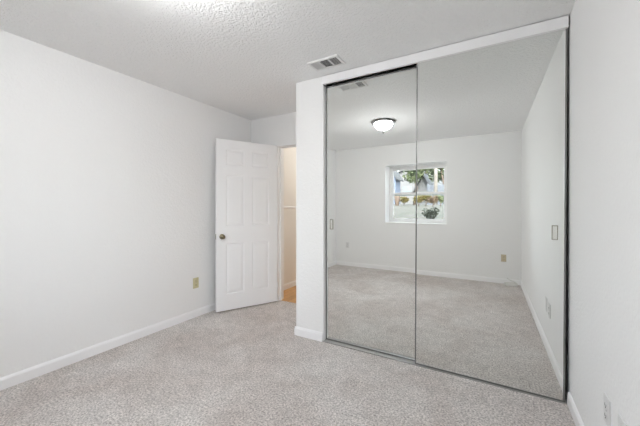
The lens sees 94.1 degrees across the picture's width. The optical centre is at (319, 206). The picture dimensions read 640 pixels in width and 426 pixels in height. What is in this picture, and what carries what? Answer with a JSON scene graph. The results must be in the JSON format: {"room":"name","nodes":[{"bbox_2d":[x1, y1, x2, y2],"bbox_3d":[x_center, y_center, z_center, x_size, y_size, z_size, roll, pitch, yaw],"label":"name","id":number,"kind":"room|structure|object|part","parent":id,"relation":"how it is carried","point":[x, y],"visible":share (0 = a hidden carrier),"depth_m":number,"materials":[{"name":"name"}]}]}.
{"room":"empty bedroom","nodes":[
{"label":"empty bedroom","id":0,"kind":"room"},
{"bbox_2d":[0,30,250,377],"bbox_3d":[-2.042,0.021,2.350,0.120,2.440,4.423,0,0,30],"label":"wall","id":1,"kind":"structure","parent":0,"point":[107,176],"depth_m":2.48,"materials":[{"name":"white paint"}]},
{"bbox_2d":[0,303,214,390],"bbox_3d":[-1.933,1.200,2.409,0.013,0.082,3.973,0,0,30],"label":"baseboard","id":2,"kind":"structure","parent":1,"relation":"attached to","point":[27,374],"depth_m":2.47,"materials":[{"name":"white wood"}]},
{"bbox_2d":[193,277,198,288],"bbox_3d":[-1.397,0.859,3.353,0.009,0.116,0.072,0,0,30],"label":"wall outlet","id":3,"kind":"object","parent":1,"relation":"attached to","point":[195,280],"visible":1,"depth_m":3.35,"materials":[{"name":"beige plastic"}]},
{"bbox_2d":[251,112,295,145],"bbox_3d":[0.515,0.021,3.370,3.314,2.440,0.120,0,0,30],"label":"wall","id":4,"kind":"structure","parent":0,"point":[279,129],"depth_m":3.93,"materials":[{"name":"white paint"}]},
{"bbox_2d":[277,143,295,300],"bbox_3d":[-0.207,0.218,3.781,0.762,2.045,0.132,0,0,30],"label":"door frame","id":5,"kind":"structure","parent":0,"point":[280,148],"depth_m":3.94,"materials":[{"name":"white wood"}]},
{"bbox_2d":[215,138,277,311],"bbox_3d":[-0.882,0.216,3.677,0.782,2.022,0.148,0,0,-33],"label":"door","id":6,"kind":"structure","parent":5,"relation":"attached to","point":[246,221],"depth_m":3.65,"materials":[{"name":"white wood"}]},
{"bbox_2d":[0,286,574,425],"bbox_3d":[0.033,1.290,2.525,3.554,0.102,6.780,0,0,30],"label":"floor","id":7,"kind":"structure","parent":0,"point":[244,366],"depth_m":2.03,"materials":[{"name":"carpet"}]},
{"bbox_2d":[322,339,566,403],"bbox_3d":[0.815,1.236,2.341,1.771,0.010,0.096,0,0,30],"label":"track","id":8,"kind":"object","parent":7,"relation":"on","point":[391,357],"visible":0.45,"depth_m":2.40,"materials":[{"name":"silver metal"}]},
{"bbox_2d":[326,67,415,360],"bbox_3d":[0.433,0.059,2.576,0.858,2.349,0.032,0,0,30],"label":"mirror door","id":9,"kind":"structure","parent":8,"relation":"on","point":[371,121],"depth_m":2.56,"materials":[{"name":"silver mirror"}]},
{"bbox_2d":[415,28,567,401],"bbox_3d":[1.157,0.042,2.115,0.923,2.385,0.032,0,0,30],"label":"mirror door","id":10,"kind":"structure","parent":8,"relation":"on","point":[491,122],"depth_m":2.07,"materials":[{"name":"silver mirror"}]},
{"bbox_3d":[1.501,0.165,1.904,0.032,0.092,0.006,0,0,30],"label":"finger pull","id":11,"kind":"part","parent":10,"relation":"part of","materials":[{"name":"beige"}]},
{"bbox_2d":[553,226,556,238],"bbox_3d":[1.502,0.165,1.905,0.026,0.086,0.002,0,0,30],"label":"door pull","id":12,"kind":"object","parent":10,"relation":"on","point":[554,227],"depth_m":1.90,"materials":[{"name":"white metal"}]},
{"bbox_2d":[0,0,575,119],"bbox_3d":[-0.550,-1.259,1.501,3.554,0.120,4.423,0,0,30],"label":"ceiling","id":13,"kind":"structure","parent":0,"point":[246,59],"depth_m":2.05,"materials":[{"name":"white paint"}]},
{"bbox_2d":[307,54,345,70],"bbox_3d":[0.055,-1.193,2.478,0.278,0.012,0.164,0,0,30],"label":"ceiling vent","id":14,"kind":"object","parent":13,"relation":"in","point":[332,61],"visible":1,"depth_m":2.47,"materials":[{"name":"white metal"}]},
{"bbox_2d":[284,147,295,283],"bbox_3d":[-0.175,0.021,5.188,0.120,2.440,2.357,0,0,30],"label":"wall","id":15,"kind":"structure","parent":0,"point":[289,153],"depth_m":4.55,"materials":[{"name":"white paint"}]},
{"bbox_2d":[284,280,295,289],"bbox_3d":[-0.147,1.200,5.103,0.013,0.082,2.217,0,0,30],"label":"baseboard","id":16,"kind":"structure","parent":15,"relation":"attached to","point":[293,283],"depth_m":4.54,"materials":[{"name":"white wood"}]},
{"bbox_2d":[296,77,327,332],"bbox_3d":[0.078,0.021,3.131,0.292,2.440,0.728,0,0,30],"label":"wall","id":17,"kind":"structure","parent":0,"point":[309,93],"depth_m":2.81,"materials":[{"name":"white paint"}]},
{"bbox_2d":[294,326,322,341],"bbox_3d":[-0.111,1.200,2.812,0.306,0.082,0.013,0,0,30],"label":"baseboard","id":18,"kind":"structure","parent":17,"relation":"attached to","point":[299,331],"depth_m":2.80,"materials":[{"name":"white wood"}]},
{"bbox_2d":[323,85,325,340],"bbox_3d":[0.054,0.061,2.789,0.006,2.360,0.106,0,0,30],"label":"door frame","id":19,"kind":"structure","parent":17,"relation":"attached to","point":[324,87],"depth_m":2.76,"materials":[{"name":"white"}]},
{"bbox_2d":[322,15,568,84],"bbox_3d":[0.790,-1.157,2.300,1.760,0.072,0.024,0,0,30],"label":"trim","id":20,"kind":"structure","parent":17,"relation":"attached to","point":[560,23],"depth_m":2.17,"materials":[{"name":"white"}]},
{"bbox_2d":[327,63,416,84],"bbox_3d":[0.820,-1.174,2.349,1.772,0.050,0.080,0,0,30],"label":"track","id":21,"kind":"object","parent":20,"relation":"attached to","point":[416,63],"visible":0.18,"depth_m":2.59,"materials":[{"name":"black"}]},
{"bbox_2d":[565,0,639,425],"bbox_3d":[0.942,0.021,0.651,0.120,2.440,4.423,0,0,30],"label":"wall","id":22,"kind":"structure","parent":0,"point":[602,324],"depth_m":1.34,"materials":[{"name":"white paint"}]},
{"bbox_2d":[567,392,583,425],"bbox_3d":[0.755,1.200,0.458,0.013,0.082,3.243,0,0,30],"label":"baseboard","id":23,"kind":"structure","parent":22,"relation":"attached to","point":[572,407],"depth_m":1.73,"materials":[{"name":"white wood"}]},
{"bbox_2d":[604,393,610,425],"bbox_3d":[1.216,0.866,1.264,0.009,0.116,0.072,0,0,30],"label":"wall outlet","id":24,"kind":"object","parent":22,"relation":"attached to","point":[607,404],"visible":1,"depth_m":1.25,"materials":[{"name":"white plastic"}]},
{"bbox_2d":[618,413,626,425],"bbox_3d":[1.135,0.856,1.120,0.007,0.116,0.072,0,0,30],"label":"wall plate","id":25,"kind":"object","parent":22,"relation":"attached to","point":[621,422],"visible":1,"depth_m":1.13,"materials":[{"name":"white plastic"}]}
]}

